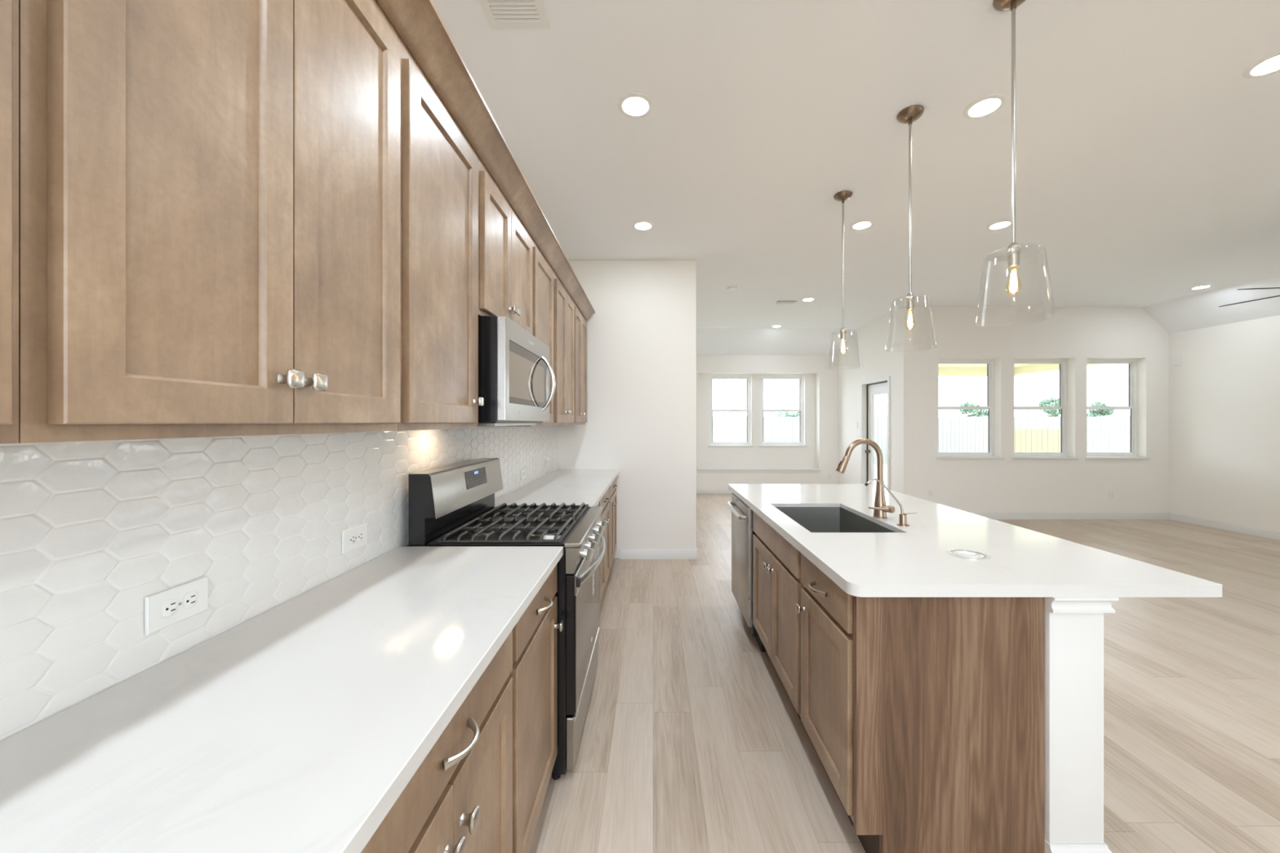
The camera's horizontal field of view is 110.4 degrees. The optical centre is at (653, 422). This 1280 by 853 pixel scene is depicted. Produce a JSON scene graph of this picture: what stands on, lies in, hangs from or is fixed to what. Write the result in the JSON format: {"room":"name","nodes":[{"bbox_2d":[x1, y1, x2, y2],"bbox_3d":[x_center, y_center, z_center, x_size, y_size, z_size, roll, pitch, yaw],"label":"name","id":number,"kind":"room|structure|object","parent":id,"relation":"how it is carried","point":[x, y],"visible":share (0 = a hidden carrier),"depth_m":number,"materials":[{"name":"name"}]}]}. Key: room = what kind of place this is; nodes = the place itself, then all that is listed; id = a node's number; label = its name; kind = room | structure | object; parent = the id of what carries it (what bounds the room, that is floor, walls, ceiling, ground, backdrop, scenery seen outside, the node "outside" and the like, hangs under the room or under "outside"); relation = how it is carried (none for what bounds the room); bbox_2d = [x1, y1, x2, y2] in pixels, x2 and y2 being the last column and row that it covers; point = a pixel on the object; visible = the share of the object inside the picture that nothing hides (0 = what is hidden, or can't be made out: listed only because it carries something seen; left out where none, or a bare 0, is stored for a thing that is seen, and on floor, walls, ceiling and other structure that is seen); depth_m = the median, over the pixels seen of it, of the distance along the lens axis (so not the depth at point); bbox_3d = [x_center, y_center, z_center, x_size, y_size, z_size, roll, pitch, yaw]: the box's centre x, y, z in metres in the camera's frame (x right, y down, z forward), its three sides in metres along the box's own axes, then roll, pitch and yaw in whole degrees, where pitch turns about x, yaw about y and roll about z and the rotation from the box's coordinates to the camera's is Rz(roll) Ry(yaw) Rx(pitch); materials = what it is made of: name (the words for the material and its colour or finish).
{"room":"kitchen","nodes":[
{"label":"kitchen","id":0,"kind":"room"},
{"bbox_2d":[556,259,696,558],"bbox_3d":[-0.273,-0.135,4.600,1.425,3.050,0.140,0,0,0],"label":"wall","id":1,"kind":"structure","parent":0,"point":[641,424],"depth_m":4.53,"materials":[{"name":"white paint"}]},
{"bbox_2d":[619,549,697,559],"bbox_3d":[0.057,1.342,4.523,0.794,0.096,0.014,0,0,0],"label":"baseboard","id":2,"kind":"structure","parent":1,"relation":"attached to","point":[624,553],"depth_m":4.52,"materials":[{"name":"white paint"}]},
{"bbox_2d":[697,373,815,468],"bbox_3d":[2.050,-0.028,8.901,2.560,2.076,0.118,0,0,0],"label":"wall","id":3,"kind":"structure","parent":0,"point":[756,456],"depth_m":8.84,"materials":[{"name":"white paint"}]},
{"bbox_2d":[707,375,753,446],"bbox_3d":[1.538,-0.230,8.893,0.909,1.420,0.153,0,0,0],"label":"window","id":4,"kind":"structure","parent":3,"relation":"in","point":[748,443],"depth_m":8.91,"materials":[{"name":"white plastic"}]},
{"bbox_2d":[759,375,807,446],"bbox_3d":[2.579,-0.230,8.893,0.951,1.420,0.153,0,0,0],"label":"window","id":5,"kind":"structure","parent":3,"relation":"in","point":[801,443],"depth_m":8.92,"materials":[{"name":"white plastic"}]},
{"bbox_2d":[696,355,838,488],"bbox_3d":[2.090,-0.135,8.740,3.300,3.050,0.200,0,0,0],"label":"wall","id":6,"kind":"structure","parent":0,"point":[825,368],"depth_m":8.64,"materials":[{"name":"white paint"}]},
{"bbox_2d":[696,488,732,493],"bbox_3d":[2.020,1.342,8.633,3.160,0.096,0.014,0,0,0],"label":"baseboard","id":7,"kind":"structure","parent":6,"relation":"attached to","point":[698,491],"depth_m":8.63,"materials":[{"name":"white paint"}]},
{"bbox_2d":[696,469,821,473],"bbox_3d":[2.050,0.946,8.629,2.420,0.079,0.021,0,0,0],"label":"trim","id":8,"kind":"structure","parent":6,"relation":"attached to","point":[699,471],"depth_m":8.63,"materials":[{"name":"white paint"}]},
{"bbox_2d":[826,473,831,479],"bbox_3d":[3.420,1.055,8.635,0.073,0.117,0.008,0,0,0],"label":"wall outlet","id":9,"kind":"object","parent":6,"relation":"attached to","point":[828,475],"visible":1,"depth_m":8.63,"materials":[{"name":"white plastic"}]},
{"bbox_2d":[431,0,1279,355],"bbox_3d":[3.212,-1.445,3.370,8.675,0.630,10.820,0,0,0],"label":"ceiling","id":10,"kind":"structure","parent":0,"point":[1148,163],"depth_m":2.68,"materials":[{"name":"white paint"}]},
{"bbox_2d":[479,0,550,29],"bbox_3d":[-0.557,-1.653,1.663,0.250,0.012,0.406,0,0,0],"label":"ceiling vent","id":11,"kind":"object","parent":10,"relation":"in","point":[499,14],"visible":1,"depth_m":1.80,"materials":[{"name":"white plastic"}]},
{"bbox_2d":[617,92,653,118],"bbox_3d":[-0.092,-1.656,2.328,0.184,0.007,0.184,0,0,0],"label":"recessed light","id":12,"kind":"object","parent":10,"relation":"in","point":[635,105],"visible":1,"depth_m":2.32,"materials":[{"name":"white plastic"}]},
{"bbox_2d":[632,220,653,231],"bbox_3d":[-0.084,-1.656,3.747,0.184,0.007,0.184,0,0,0],"label":"recessed light","id":13,"kind":"object","parent":10,"relation":"in","point":[642,225],"visible":1,"depth_m":3.74,"materials":[{"name":"white plastic"}]},
{"bbox_2d":[727,285,737,290],"bbox_3d":[0.975,-1.641,5.460,0.132,0.038,0.132,0,0,0],"label":"smoke detector","id":14,"kind":"object","parent":10,"relation":"attached to","point":[731,287],"visible":1,"depth_m":5.42,"materials":[{"name":"white plastic"}]},
{"bbox_2d":[771,324,782,327],"bbox_3d":[2.130,-1.656,7.660,0.184,0.007,0.184,0,0,0],"label":"recessed light","id":15,"kind":"object","parent":10,"relation":"in","point":[774,326],"visible":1,"depth_m":7.63,"materials":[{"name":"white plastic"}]},
{"bbox_2d":[771,299,800,304],"bbox_3d":[1.825,-1.653,6.110,0.330,0.012,0.220,0,0,0],"label":"ceiling vent","id":16,"kind":"object","parent":10,"relation":"in","point":[776,301],"visible":1,"depth_m":6.08,"materials":[{"name":"white plastic"}]},
{"bbox_2d":[800,297,815,301],"bbox_3d":[2.090,-1.656,5.990,0.184,0.007,0.184,0,0,0],"label":"recessed light","id":17,"kind":"object","parent":10,"relation":"in","point":[809,299],"visible":1,"depth_m":5.96,"materials":[{"name":"white plastic"}]},
{"bbox_2d":[826,190,853,355],"bbox_3d":[1.386,-1.028,3.242,0.242,1.264,0.242,0,0,0],"label":"pendant lamp","id":18,"kind":"object","parent":10,"relation":"hanging from","point":[842,196],"visible":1,"depth_m":3.24,"materials":[{"name":"silver metal"}]},
{"bbox_2d":[840,327,846,340],"bbox_3d":[1.386,-0.648,3.242,0.045,0.093,0.045,0,0,0],"label":"socket","id":19,"kind":"object","parent":18,"relation":"attached to","point":[842,332],"depth_m":3.23,"materials":[{"name":"silver metal"}]},
{"bbox_2d":[849,220,874,230],"bbox_3d":[1.754,-1.656,3.735,0.184,0.007,0.184,0,0,0],"label":"recessed light","id":20,"kind":"object","parent":10,"relation":"in","point":[862,224],"visible":1,"depth_m":3.72,"materials":[{"name":"white plastic"}]},
{"bbox_2d":[885,105,936,345],"bbox_3d":[1.380,-1.028,2.385,0.242,1.264,0.242,0,0,0],"label":"pendant lamp","id":21,"kind":"object","parent":10,"relation":"hanging from","point":[909,114],"visible":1,"depth_m":2.38,"materials":[{"name":"silver metal"}]},
{"bbox_2d":[905,292,915,311],"bbox_3d":[1.380,-0.648,2.385,0.045,0.093,0.045,0,0,0],"label":"socket","id":22,"kind":"object","parent":21,"relation":"attached to","point":[909,299],"depth_m":2.37,"materials":[{"name":"silver metal"}]},
{"bbox_2d":[963,93,1006,119],"bbox_3d":[1.742,-1.656,2.337,0.184,0.007,0.184,0,0,0],"label":"recessed light","id":23,"kind":"object","parent":10,"relation":"in","point":[984,106],"visible":1,"depth_m":2.33,"materials":[{"name":"white plastic"}]},
{"bbox_2d":[986,220,1011,230],"bbox_3d":[2.915,-1.656,3.735,0.184,0.007,0.184,0,0,0],"label":"recessed light","id":24,"kind":"object","parent":10,"relation":"in","point":[1003,224],"visible":0.95,"depth_m":3.73,"materials":[{"name":"white plastic"}]},
{"bbox_2d":[974,0,1054,323],"bbox_3d":[1.395,-1.028,1.720,0.242,1.264,0.242,0,0,0],"label":"pendant lamp","id":25,"kind":"object","parent":10,"relation":"hanging from","point":[1014,249],"visible":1,"depth_m":1.72,"materials":[{"name":"silver metal"}]},
{"bbox_2d":[1006,242,1021,268],"bbox_3d":[1.395,-0.648,1.720,0.045,0.093,0.045,0,0,0],"label":"socket","id":26,"kind":"object","parent":25,"relation":"attached to","point":[1013,251],"depth_m":1.71,"materials":[{"name":"silver metal"}]},
{"bbox_2d":[1189,284,1213,289],"bbox_3d":[6.720,-1.656,5.450,0.184,0.007,0.184,0,0,0],"label":"recessed light","id":27,"kind":"object","parent":10,"relation":"in","point":[1204,286],"visible":1,"depth_m":5.43,"materials":[{"name":"white plastic"}]},
{"bbox_2d":[1218,287,1279,306],"bbox_3d":[5.510,-1.355,3.641,1.202,0.610,1.212,0,0,0],"label":"ceiling fan","id":28,"kind":"object","parent":10,"relation":"hanging from","point":[1268,287],"visible":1,"depth_m":3.92,"materials":[{"name":"grey"}]},
{"bbox_2d":[1242,51,1279,78],"bbox_3d":[2.870,-1.656,2.050,0.184,0.007,0.184,0,0,0],"label":"recessed light","id":29,"kind":"object","parent":10,"relation":"in","point":[1269,64],"visible":1,"depth_m":2.07,"materials":[{"name":"white plastic"}]},
{"bbox_2d":[838,306,913,496],"bbox_3d":[3.670,-0.135,7.513,0.140,3.050,2.254,0,0,0],"label":"wall","id":30,"kind":"structure","parent":0,"point":[866,356],"depth_m":7.01,"materials":[{"name":"white paint"}]},
{"bbox_2d":[860,376,890,489],"bbox_3d":[3.652,0.343,7.210,0.136,2.095,0.930,0,0,0],"label":"door","id":31,"kind":"structure","parent":30,"relation":"in","point":[881,388],"depth_m":7.48,"materials":[{"name":"white paint"}]},
{"bbox_2d":[528,493,1279,852],"bbox_3d":[3.212,1.440,3.450,8.675,0.100,10.980,0,0,0],"label":"floor","id":32,"kind":"structure","parent":0,"point":[692,740],"depth_m":2.10,"materials":[{"name":"brown wood"}]},
{"bbox_2d":[360,630,512,852],"bbox_3d":[-0.656,0.951,0.815,0.656,0.879,0.719,0,0,0],"label":"base cabinet","id":33,"kind":"object","parent":32,"relation":"on","point":[459,799],"visible":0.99,"depth_m":0.86,"materials":[{"name":"beige wood"}]},
{"bbox_2d":[406,457,607,780],"bbox_3d":[-0.594,0.794,2.095,0.722,1.192,0.765,0,0,0],"label":"gas range","id":34,"kind":"object","parent":32,"relation":"on","point":[451,504],"visible":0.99,"depth_m":1.83,"materials":[{"name":"silver metal"}]},
{"bbox_2d":[426,502,591,546],"bbox_3d":[-0.610,0.458,2.095,0.530,0.036,0.765,0,0,0],"label":"cooktop","id":35,"kind":"object","parent":34,"relation":"in","point":[486,524],"depth_m":1.93,"materials":[{"name":"black metal"}]},
{"bbox_2d":[508,564,563,852],"bbox_3d":[-0.656,0.951,1.442,0.656,0.879,0.532,0,0,0],"label":"base cabinet","id":36,"kind":"object","parent":32,"relation":"on","point":[533,673],"visible":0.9,"depth_m":1.39,"materials":[{"name":"beige wood"}]},
{"bbox_2d":[599,486,610,606],"bbox_3d":[-0.656,0.951,3.393,0.656,0.879,0.724,0,0,0],"label":"base cabinet","id":37,"kind":"object","parent":32,"relation":"on","point":[604,566],"visible":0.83,"depth_m":3.40,"materials":[{"name":"beige wood"}]},
{"bbox_2d":[609,477,617,570],"bbox_3d":[-0.656,0.951,4.140,0.656,0.879,0.769,0,0,0],"label":"base cabinet","id":38,"kind":"object","parent":32,"relation":"on","point":[613,503],"visible":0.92,"depth_m":4.05,"materials":[{"name":"beige wood"}]},
{"bbox_2d":[726,493,766,652],"bbox_3d":[0.838,0.954,2.978,0.623,0.873,0.596,0,0,0],"label":"dishwasher","id":39,"kind":"object","parent":32,"relation":"on","point":[742,532],"visible":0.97,"depth_m":2.84,"materials":[{"name":"silver metal"}]},
{"bbox_2d":[752,511,821,761],"bbox_3d":[0.868,0.952,2.244,0.604,0.877,0.856,0,0,0],"label":"base cabinet","id":40,"kind":"object","parent":32,"relation":"on","point":[777,584],"visible":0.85,"depth_m":2.13,"materials":[{"name":"beige wood"}]},
{"bbox_2d":[728,484,1222,597],"bbox_3d":[1.126,0.494,2.369,1.092,0.036,2.134,0,0,0],"label":"countertop","id":41,"kind":"structure","parent":40,"relation":"on","point":[913,561],"depth_m":1.58,"materials":[{"name":"white stone"}]},
{"bbox_2d":[774,506,894,532],"bbox_3d":[0.892,0.616,2.268,0.415,0.237,0.693,0,0,0],"label":"sink","id":42,"kind":"object","parent":41,"relation":"in","point":[814,519],"visible":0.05,"depth_m":2.61,"materials":[{"name":"silver metal"}]},
{"bbox_2d":[835,438,894,518],"bbox_3d":[1.055,0.278,2.216,0.269,0.396,0.098,0,0,0],"label":"kitchen faucet","id":43,"kind":"object","parent":41,"relation":"on","point":[880,508],"visible":0.99,"depth_m":2.22,"materials":[{"name":"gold metal"}]},
{"bbox_2d":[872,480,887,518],"bbox_3d":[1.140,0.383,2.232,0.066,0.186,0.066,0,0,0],"label":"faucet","id":44,"kind":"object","parent":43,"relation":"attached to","point":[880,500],"depth_m":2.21,"materials":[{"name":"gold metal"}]},
{"bbox_2d":[864,478,916,526],"bbox_3d":[1.097,0.367,2.057,0.234,0.217,0.052,0,0,0],"label":"water dispenser","id":45,"kind":"object","parent":41,"relation":"on","point":[903,517],"visible":1,"depth_m":2.05,"materials":[{"name":"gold metal"}]},
{"bbox_2d":[896,513,909,526],"bbox_3d":[1.157,0.450,2.057,0.052,0.051,0.052,0,0,0],"label":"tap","id":46,"kind":"object","parent":45,"relation":"attached to","point":[903,517],"depth_m":2.05,"materials":[{"name":"gold metal"}]},
{"bbox_2d":[946,549,991,559],"bbox_3d":[1.135,0.475,1.600,0.128,0.002,0.128,0,0,0],"label":"outlet","id":47,"kind":"object","parent":41,"relation":"on","point":[963,553],"visible":1,"depth_m":1.59,"materials":[{"name":"white plastic"}]},
{"bbox_2d":[795,553,1044,852],"bbox_3d":[0.866,0.952,1.572,0.613,0.877,0.484,0,0,0],"label":"base cabinet","id":48,"kind":"object","parent":32,"relation":"on","point":[826,610],"depth_m":1.33,"materials":[{"name":"beige wood"}]},
{"bbox_2d":[1044,597,1118,852],"bbox_3d":[1.266,0.951,1.399,0.186,0.877,0.204,0,0,0],"label":"island post","id":49,"kind":"object","parent":32,"relation":"on","point":[1074,626],"visible":0.45,"depth_m":1.32,"materials":[{"name":"white paint"}]},
{"bbox_3d":[-0.656,0.950,2.757,0.656,0.879,0.545,0,0,0],"label":"base cabinet","id":50,"kind":"object","parent":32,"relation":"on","visible":0},
{"bbox_2d":[494,469,619,506],"bbox_3d":[-0.661,0.493,3.506,0.632,0.034,2.045,0,0,0],"label":"countertop","id":51,"kind":"structure","parent":50,"relation":"on","point":[558,486],"depth_m":3.16,"materials":[{"name":"white stone"}]},
{"bbox_3d":[-0.656,0.950,0.118,0.656,0.879,0.674,0,0,0],"label":"base cabinet","id":52,"kind":"object","parent":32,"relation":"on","visible":0},
{"bbox_2d":[0,546,563,852],"bbox_3d":[-0.661,0.493,0.729,0.632,0.034,1.957,0,0,0],"label":"countertop","id":53,"kind":"structure","parent":52,"relation":"on","point":[298,726],"depth_m":0.70,"materials":[{"name":"white stone"}]},
{"bbox_2d":[913,306,1168,512],"bbox_3d":[5.646,-0.135,6.471,3.809,3.050,0.170,0,0,0],"label":"wall","id":54,"kind":"structure","parent":0,"point":[1003,335],"depth_m":6.39,"materials":[{"name":"white paint"}]},
{"bbox_2d":[928,488,933,497],"bbox_3d":[3.990,1.020,6.381,0.073,0.117,0.008,0,0,0],"label":"wall outlet","id":55,"kind":"object","parent":54,"relation":"attached to","point":[931,491],"visible":1,"depth_m":6.38,"materials":[{"name":"white plastic"}]},
{"bbox_2d":[936,359,1004,459],"bbox_3d":[4.550,-0.202,6.466,0.970,1.457,0.210,0,0,0],"label":"window","id":56,"kind":"structure","parent":54,"relation":"in","point":[990,362],"depth_m":6.52,"materials":[{"name":"white plastic"}]},
{"bbox_2d":[1012,359,1079,459],"bbox_3d":[5.628,-0.202,6.466,0.945,1.457,0.210,0,0,0],"label":"window","id":57,"kind":"structure","parent":54,"relation":"in","point":[1062,455],"depth_m":6.52,"materials":[{"name":"white plastic"}]},
{"bbox_2d":[971,512,1168,519],"bbox_3d":[5.498,1.342,6.379,3.824,0.096,0.014,0,0,0],"label":"baseboard","id":58,"kind":"structure","parent":54,"relation":"attached to","point":[990,515],"depth_m":6.37,"materials":[{"name":"white paint"}]},
{"bbox_2d":[1109,491,1114,499],"bbox_3d":[6.590,1.045,6.381,0.073,0.117,0.008,0,0,0],"label":"wall outlet","id":59,"kind":"object","parent":54,"relation":"attached to","point":[1111,493],"visible":1,"depth_m":6.38,"materials":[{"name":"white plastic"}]},
{"bbox_2d":[1084,359,1150,459],"bbox_3d":[6.660,-0.202,6.466,0.920,1.457,0.210,0,0,0],"label":"window","id":60,"kind":"structure","parent":54,"relation":"in","point":[1131,363],"depth_m":6.52,"materials":[{"name":"white plastic"}]},
{"bbox_2d":[1168,315,1279,532],"bbox_3d":[7.480,-0.135,2.173,0.140,3.050,8.426,0,0,0],"label":"wall","id":61,"kind":"structure","parent":0,"point":[1224,388],"depth_m":5.73,"materials":[{"name":"white paint"}]},
{"bbox_2d":[1168,512,1279,540],"bbox_3d":[7.403,1.342,2.243,0.014,0.096,8.286,0,0,0],"label":"baseboard","id":62,"kind":"structure","parent":61,"relation":"attached to","point":[1274,535],"depth_m":5.73,"materials":[{"name":"white paint"}]},
{"bbox_3d":[-1.055,-0.135,1.315,0.140,3.050,6.710,0,0,0],"label":"wall","id":63,"kind":"structure","parent":0,"visible":0},
{"bbox_2d":[0,0,18,444],"bbox_3d":[-0.801,-0.509,0.125,0.365,1.062,0.689,0,0,0],"label":"upper cabinet","id":64,"kind":"object","parent":63,"relation":"attached to","point":[9,9],"visible":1,"depth_m":0.45,"materials":[{"name":"beige wood"}]},
{"bbox_2d":[376,0,595,319],"bbox_3d":[-0.785,-1.069,2.123,0.398,0.098,4.746,0,0,0],"label":"crown molding","id":65,"kind":"structure","parent":64,"relation":"attached to","point":[419,24],"depth_m":1.53,"materials":[{"name":"beige wood"}]},
{"bbox_2d":[18,0,399,443],"bbox_3d":[-0.801,-0.509,0.818,0.365,1.062,0.695,0,0,0],"label":"upper cabinet","id":66,"kind":"object","parent":63,"relation":"attached to","point":[209,190],"visible":1,"depth_m":0.66,"materials":[{"name":"beige wood"}]},
{"bbox_2d":[0,425,557,741],"bbox_3d":[-0.981,0.256,2.139,0.008,0.467,4.779,0,0,0],"label":"tile backsplash","id":67,"kind":"structure","parent":63,"relation":"attached to","point":[90,531],"depth_m":0.90,"materials":[{"name":"white tile"}]},
{"bbox_2d":[144,576,208,635],"bbox_3d":[-0.971,0.372,0.911,0.008,0.073,0.117,0,0,0],"label":"wall outlet","id":68,"kind":"object","parent":67,"relation":"attached to","point":[166,608],"visible":1,"depth_m":0.90,"materials":[{"name":"white plastic"}]},
{"bbox_2d":[162,598,177,617],"bbox_3d":[-0.969,0.372,0.891,0.002,0.034,0.027,0,0,0],"label":"receptacle","id":69,"kind":"object","parent":68,"relation":"attached to","point":[170,606],"depth_m":0.89,"materials":[{"name":"white plastic"}]},
{"bbox_2d":[182,591,197,608],"bbox_3d":[-0.969,0.372,0.930,0.002,0.034,0.027,0,0,0],"label":"receptacle","id":70,"kind":"object","parent":68,"relation":"attached to","point":[189,597],"depth_m":0.93,"materials":[{"name":"white plastic"}]},
{"bbox_2d":[342,522,367,554],"bbox_3d":[-0.971,0.377,1.450,0.008,0.073,0.117,0,0,0],"label":"wall outlet","id":71,"kind":"object","parent":67,"relation":"attached to","point":[353,538],"visible":1,"depth_m":1.44,"materials":[{"name":"white plastic"}]},
{"bbox_2d":[349,533,355,545],"bbox_3d":[-0.969,0.377,1.431,0.002,0.034,0.027,0,0,0],"label":"receptacle","id":72,"kind":"object","parent":71,"relation":"attached to","point":[352,536],"depth_m":1.43,"materials":[{"name":"white plastic"}]},
{"bbox_2d":[357,531,363,542],"bbox_3d":[-0.969,0.377,1.470,0.002,0.034,0.027,0,0,0],"label":"receptacle","id":73,"kind":"object","parent":71,"relation":"attached to","point":[360,534],"depth_m":1.47,"materials":[{"name":"white plastic"}]},
{"bbox_2d":[520,468,525,479],"bbox_3d":[-0.971,0.385,3.330,0.008,0.073,0.117,0,0,0],"label":"wall outlet","id":74,"kind":"object","parent":67,"relation":"attached to","point":[522,471],"visible":1,"depth_m":3.31,"materials":[{"name":"white plastic"}]},
{"bbox_2d":[545,457,548,466],"bbox_3d":[-0.971,0.360,4.080,0.008,0.073,0.117,0,0,0],"label":"wall outlet","id":75,"kind":"object","parent":67,"relation":"attached to","point":[546,459],"visible":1,"depth_m":4.04,"materials":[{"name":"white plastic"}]},
{"bbox_2d":[397,32,484,431],"bbox_3d":[-0.801,-0.509,1.432,0.365,1.062,0.531,0,0,0],"label":"upper cabinet","id":76,"kind":"object","parent":63,"relation":"attached to","point":[439,165],"visible":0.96,"depth_m":1.34,"materials":[{"name":"beige wood"}]},
{"bbox_2d":[477,155,533,335],"bbox_3d":[-0.801,-0.728,2.067,0.365,0.624,0.737,0,0,0],"label":"upper cabinet","id":77,"kind":"object","parent":63,"relation":"attached to","point":[505,246],"visible":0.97,"depth_m":1.94,"materials":[{"name":"beige wood"}]},
{"bbox_2d":[477,315,555,426],"bbox_3d":[-0.736,-0.198,2.073,0.478,0.431,0.718,0,0,0],"label":"microwave oven","id":78,"kind":"object","parent":77,"relation":"attached to","point":[514,367],"visible":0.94,"depth_m":1.80,"materials":[{"name":"silver metal"}]},
{"bbox_2d":[516,235,553,426],"bbox_3d":[-0.801,-0.509,2.699,0.365,1.062,0.525,0,0,0],"label":"upper cabinet","id":79,"kind":"object","parent":63,"relation":"attached to","point":[543,274],"visible":0.09,"depth_m":2.67,"materials":[{"name":"beige wood"}]},
{"bbox_2d":[552,269,574,426],"bbox_3d":[-0.801,-0.509,3.327,0.365,1.062,0.729,0,0,0],"label":"upper cabinet","id":80,"kind":"object","parent":63,"relation":"attached to","point":[563,305],"visible":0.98,"depth_m":3.28,"materials":[{"name":"beige wood"}]},
{"bbox_2d":[572,299,586,425],"bbox_3d":[-0.801,-0.509,4.052,0.365,1.062,0.719,0,0,0],"label":"upper cabinet","id":81,"kind":"object","parent":63,"relation":"attached to","point":[580,325],"visible":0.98,"depth_m":3.99,"materials":[{"name":"beige wood"}]},
{"label":"outside","id":82,"kind":"structure","parent":0,"visible":0},
{"bbox_2d":[723,430,887,488],"bbox_3d":[20.000,1.640,25.000,120.000,0.200,130.000,0,0,0],"label":"ground","id":83,"kind":"structure","parent":82,"point":[885,466],"depth_m":13.98,"materials":[{"name":"beige"}]},
{"bbox_2d":[774,408,799,417],"bbox_3d":[9.487,0.294,29.885,2.670,2.506,2.078,0,0,0],"label":"tree","id":84,"kind":"object","parent":83,"relation":"on","point":[787,413],"visible":0.2,"depth_m":29.83,"materials":[{"name":"green plant"}]},
{"bbox_2d":[712,416,1129,464],"bbox_3d":[15.095,0.664,16.075,36.190,1.772,0.150,0,0,0],"label":"fence","id":85,"kind":"object","parent":83,"relation":"on","point":[956,433],"visible":0.18,"depth_m":16.00,"materials":[{"name":"grey wood"}]},
{"bbox_2d":[957,400,988,417],"bbox_3d":[21.920,0.048,29.901,2.424,2.996,1.983,0,0,0],"label":"tree","id":86,"kind":"object","parent":83,"relation":"on","point":[985,412],"visible":0.4,"depth_m":29.77,"materials":[{"name":"green plant"}]},
{"bbox_2d":[938,364,1101,376],"bbox_3d":[6.200,0.105,8.493,4.600,2.870,3.814,0,0,0],"label":"roof","id":87,"kind":"structure","parent":83,"relation":"on","point":[944,370],"depth_m":10.16,"materials":[{"name":"beige"}]},
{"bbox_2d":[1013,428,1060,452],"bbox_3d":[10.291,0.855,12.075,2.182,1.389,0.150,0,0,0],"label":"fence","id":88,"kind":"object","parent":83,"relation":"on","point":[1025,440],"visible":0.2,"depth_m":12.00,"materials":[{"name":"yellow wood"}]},
{"bbox_2d":[1036,396,1060,417],"bbox_3d":[26.907,-0.111,30.018,2.011,3.312,1.665,0,0,0],"label":"tree","id":89,"kind":"object","parent":83,"relation":"on","point":[1052,402],"visible":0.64,"depth_m":29.77,"materials":[{"name":"green plant"}]},
{"bbox_2d":[1087,400,1115,417],"bbox_3d":[30.189,0.041,29.954,1.570,3.011,1.567,0,0,0],"label":"tree","id":90,"kind":"object","parent":83,"relation":"on","point":[1091,413],"visible":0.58,"depth_m":29.78,"materials":[{"name":"green plant"}]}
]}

